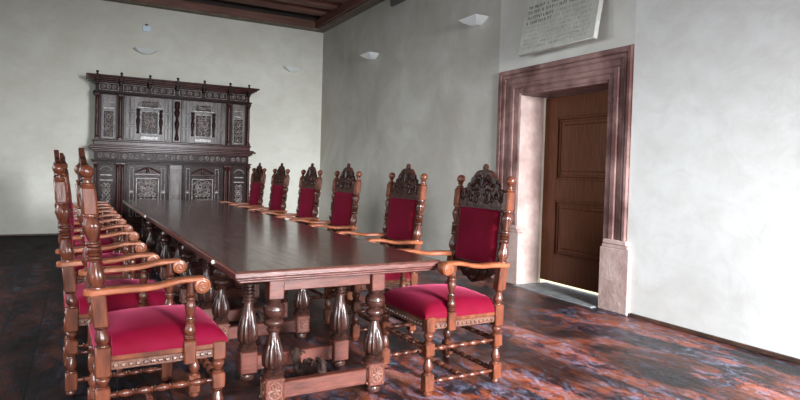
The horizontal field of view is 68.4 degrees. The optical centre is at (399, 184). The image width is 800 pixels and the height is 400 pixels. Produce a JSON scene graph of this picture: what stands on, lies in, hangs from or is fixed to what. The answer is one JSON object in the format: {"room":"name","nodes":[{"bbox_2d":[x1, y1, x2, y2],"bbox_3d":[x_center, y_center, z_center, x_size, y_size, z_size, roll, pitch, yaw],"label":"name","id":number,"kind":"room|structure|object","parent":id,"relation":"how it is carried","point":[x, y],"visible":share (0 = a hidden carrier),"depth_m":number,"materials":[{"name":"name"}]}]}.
{"room":"dining hall","nodes":[
{"label":"dining hall","id":0,"kind":"room"},
{"bbox_2d":[0,0,322,234],"bbox_3d":[-5.141,-1.504,10.986,7.685,5.100,0.300,1,2,-29],"label":"wall","id":1,"kind":"structure","parent":0,"point":[48,48],"depth_m":10.67,"materials":[{"name":"paint"}]},
{"bbox_2d":[0,233,58,235],"bbox_3d":[-6.925,0.855,9.918,3.000,0.030,0.025,1,2,-29],"label":"baseboard","id":2,"kind":"structure","parent":1,"relation":"attached to","point":[50,233],"depth_m":10.17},
{"bbox_2d":[133,47,157,54],"bbox_3d":[-4.710,-2.473,10.905,0.430,0.085,0.190,1,2,-29],"label":"wall lamp","id":3,"kind":"object","parent":1,"relation":"attached to","point":[146,51],"visible":1,"depth_m":10.87,"materials":[{"name":"white glass"}]},
{"bbox_2d":[142,24,150,31],"bbox_3d":[-4.719,-2.930,10.969,0.140,0.145,0.060,1,2,-29],"label":"wall sensor","id":4,"kind":"object","parent":1,"relation":"attached to","point":[146,28],"visible":1,"depth_m":10.96,"materials":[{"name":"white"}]},
{"bbox_2d":[104,0,317,31],"bbox_3d":[-4.948,-3.437,10.754,7.145,0.155,0.160,1,2,-29],"label":"trim","id":5,"kind":"structure","parent":1,"relation":"attached to","point":[176,3],"depth_m":11.58,"materials":[{"name":"brown wood"}]},
{"bbox_2d":[187,0,319,20],"bbox_3d":[-4.851,-3.634,10.833,7.385,0.240,0.100,1,2,-29],"label":"trim","id":6,"kind":"structure","parent":1,"relation":"attached to","point":[213,2],"depth_m":11.87,"materials":[{"name":"brown wood"}]},
{"bbox_2d":[282,66,302,71],"bbox_3d":[-2.227,-2.406,12.265,0.430,0.085,0.190,1,2,-29],"label":"wall lamp","id":7,"kind":"object","parent":1,"relation":"attached to","point":[287,68],"visible":1,"depth_m":12.23,"materials":[{"name":"white glass"}]},
{"bbox_2d":[0,235,799,399],"bbox_3d":[-1.498,1.234,4.247,7.685,0.150,15.800,1,2,-29],"label":"floor","id":8,"kind":"structure","parent":0,"point":[552,348],"depth_m":4.15,"materials":[{"name":"stone"}]},
{"bbox_2d":[65,160,110,227],"bbox_3d":[-4.037,0.322,7.669,0.647,1.367,0.647,1,2,-30],"label":"carved armchair","id":9,"kind":"object","parent":8,"relation":"on","point":[102,203],"visible":0.09,"depth_m":7.48,"materials":[{"name":"brown wood"}]},
{"bbox_2d":[64,156,119,237],"bbox_3d":[-3.496,0.360,6.712,0.647,1.367,0.647,1,2,-29],"label":"carved armchair","id":10,"kind":"object","parent":8,"relation":"on","point":[108,209],"visible":0.09,"depth_m":6.54,"materials":[{"name":"brown wood"}]},
{"bbox_2d":[64,157,135,256],"bbox_3d":[-2.941,0.399,5.728,0.647,1.367,0.647,1,2,-30],"label":"carved armchair","id":11,"kind":"object","parent":8,"relation":"on","point":[115,218],"visible":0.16,"depth_m":5.54,"materials":[{"name":"brown wood"}]},
{"bbox_2d":[60,153,150,327],"bbox_3d":[-2.362,0.439,4.701,0.647,1.367,0.647,1,2,-29],"label":"carved armchair","id":12,"kind":"object","parent":8,"relation":"on","point":[126,233],"visible":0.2,"depth_m":4.50,"materials":[{"name":"brown wood"}]},
{"bbox_2d":[52,150,174,395],"bbox_3d":[-1.767,0.482,3.613,0.647,1.367,0.647,1,2,-31],"label":"carved armchair","id":13,"kind":"object","parent":8,"relation":"on","point":[76,307],"visible":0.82,"depth_m":3.32,"materials":[{"name":"brown wood"}]},
{"bbox_2d":[74,148,227,399],"bbox_3d":[-1.250,0.513,2.927,0.647,1.367,0.647,1,2,-31],"label":"carved armchair","id":14,"kind":"object","parent":8,"relation":"on","point":[168,332],"visible":1,"depth_m":2.73,"materials":[{"name":"brown wood"}]},
{"bbox_2d":[86,70,259,235],"bbox_3d":[-4.200,-0.516,10.980,2.960,2.880,0.660,1,2,-29],"label":"tall cabinet","id":15,"kind":"object","parent":8,"relation":"on","point":[154,139],"visible":0.77,"depth_m":10.72,"materials":[{"name":"brown wood"}]},
{"bbox_2d":[219,163,265,212],"bbox_3d":[-2.365,0.349,8.620,0.647,1.367,0.647,1,2,-30],"label":"carved armchair","id":16,"kind":"object","parent":8,"relation":"on","point":[258,177],"visible":0.42,"depth_m":8.64,"materials":[{"name":"red fabric"}]},
{"bbox_2d":[236,163,289,218],"bbox_3d":[-1.859,0.384,7.735,0.647,1.367,0.647,1,2,-30],"label":"carved armchair","id":17,"kind":"object","parent":8,"relation":"on","point":[280,179],"visible":0.36,"depth_m":7.77,"materials":[{"name":"red fabric"}]},
{"bbox_2d":[123,200,441,399],"bbox_3d":[-1.873,0.718,5.965,1.244,0.780,6.354,1,2,-30],"label":"table","id":18,"kind":"object","parent":8,"relation":"on","point":[250,248],"visible":0.84,"depth_m":3.71,"materials":[{"name":"brown wood"}]},
{"bbox_2d":[260,163,322,224],"bbox_3d":[-1.309,0.423,6.771,0.647,1.367,0.647,1,2,-30],"label":"carved armchair","id":19,"kind":"object","parent":8,"relation":"on","point":[310,185],"visible":0.36,"depth_m":6.81,"materials":[{"name":"red fabric"}]},
{"bbox_2d":[289,163,361,299],"bbox_3d":[-0.807,0.458,5.895,0.647,1.367,0.647,1,2,-30],"label":"carved armchair","id":20,"kind":"object","parent":8,"relation":"on","point":[346,190],"visible":0.45,"depth_m":5.92,"materials":[{"name":"red fabric"}]},
{"bbox_2d":[323,164,427,340],"bbox_3d":[-0.210,0.499,4.843,0.647,1.367,0.647,1,2,-30],"label":"carved armchair","id":21,"kind":"object","parent":8,"relation":"on","point":[404,203],"visible":0.56,"depth_m":4.84,"materials":[{"name":"brown wood"}]},
{"bbox_2d":[379,164,515,395],"bbox_3d":[0.292,0.538,3.791,0.647,1.367,0.647,1,2,-30],"label":"carved armchair","id":22,"kind":"object","parent":8,"relation":"on","point":[482,216],"visible":0.98,"depth_m":3.68,"materials":[{"name":"red fabric"}]},
{"bbox_2d":[318,0,799,358],"bbox_3d":[2.128,-1.180,6.135,0.420,5.100,15.800,1,2,-29],"label":"wall","id":23,"kind":"structure","parent":0,"point":[713,230],"depth_m":5.28,"materials":[{"name":"paint"}]},
{"bbox_2d":[223,0,330,15],"bbox_3d":[-4.631,-3.620,10.304,7.265,0.230,0.220,1,2,-29],"label":"trim","id":24,"kind":"structure","parent":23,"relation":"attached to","point":[273,4],"depth_m":11.54,"materials":[{"name":"brown wood"}]},
{"bbox_2d":[274,0,341,9],"bbox_3d":[-4.362,-3.601,9.813,7.265,0.230,0.220,1,2,-29],"label":"trim","id":25,"kind":"structure","parent":23,"relation":"attached to","point":[323,4],"depth_m":11.26,"materials":[{"name":"brown wood"}]},
{"bbox_2d":[326,0,348,3],"bbox_3d":[-4.094,-3.582,9.322,7.265,0.230,0.220,1,2,-29],"label":"trim","id":26,"kind":"structure","parent":23,"relation":"attached to","point":[338,1],"depth_m":10.94,"materials":[{"name":"brown wood"}]},
{"bbox_2d":[315,0,384,32],"bbox_3d":[1.911,-3.026,5.944,0.200,0.037,15.200,1,2,-29],"label":"trim","id":27,"kind":"structure","parent":23,"relation":"attached to","point":[368,4],"depth_m":11.15,"materials":[{"name":"brown wood"}]},
{"bbox_2d":[360,52,378,59],"bbox_3d":[-0.548,-2.275,10.422,0.190,0.085,0.430,1,2,-29],"label":"wall lamp","id":28,"kind":"object","parent":23,"relation":"attached to","point":[369,55],"visible":1,"depth_m":10.35,"materials":[{"name":"white glass"}]},
{"bbox_2d":[390,0,404,6],"bbox_3d":[0.000,-3.057,9.573,0.068,0.170,0.600,1,2,-29],"label":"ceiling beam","id":29,"kind":"structure","parent":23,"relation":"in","point":[392,2],"depth_m":9.68,"materials":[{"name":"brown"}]},
{"bbox_2d":[458,14,487,26],"bbox_3d":[0.947,-2.133,7.687,0.190,0.085,0.430,1,2,-29],"label":"wall lamp","id":30,"kind":"object","parent":23,"relation":"attached to","point":[475,20],"visible":1,"depth_m":7.62,"materials":[{"name":"white glass"}]},
{"bbox_2d":[512,282,597,307],"bbox_3d":[1.839,1.224,6.507,0.540,0.062,1.205,1,2,-29],"label":"threshold","id":31,"kind":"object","parent":23,"relation":"attached to","point":[579,297],"depth_m":6.50,"materials":[{"name":"stone"}]},
{"bbox_2d":[518,0,603,56],"bbox_3d":[1.711,-1.834,6.275,0.190,0.775,1.130,1,2,-29],"label":"stone plaque","id":32,"kind":"object","parent":23,"relation":"attached to","point":[548,25],"visible":1,"depth_m":6.24,"materials":[{"name":"grey stone"}]},
{"bbox_2d":[491,44,634,315],"bbox_3d":[1.868,-0.079,6.540,0.456,2.566,2.085,1,2,-29],"label":"trim","id":33,"kind":"structure","parent":23,"relation":"attached to","point":[525,89],"depth_m":6.41,"materials":[{"name":"stone"}]},
{"bbox_2d":[540,90,607,292],"bbox_3d":[2.037,0.068,6.594,0.114,2.190,1.278,1,2,-29],"label":"door","id":34,"kind":"structure","parent":23,"relation":"in","point":[575,125],"depth_m":6.71,"materials":[{"name":"brown wood"}]},
{"bbox_2d":[630,313,799,363],"bbox_3d":[3.835,1.339,2.477,0.025,0.035,6.975,1,2,-29],"label":"baseboard","id":35,"kind":"structure","parent":23,"relation":"attached to","point":[683,329],"depth_m":4.74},
{"label":"outside","id":36,"kind":"structure","parent":0,"visible":0},
{"bbox_2d":[540,279,597,294],"bbox_3d":[5.307,1.383,7.973,6.995,0.100,19.200,1,2,-29],"label":"ground","id":37,"kind":"structure","parent":36,"point":[541,280],"depth_m":7.33,"materials":[{"name":"beige"}]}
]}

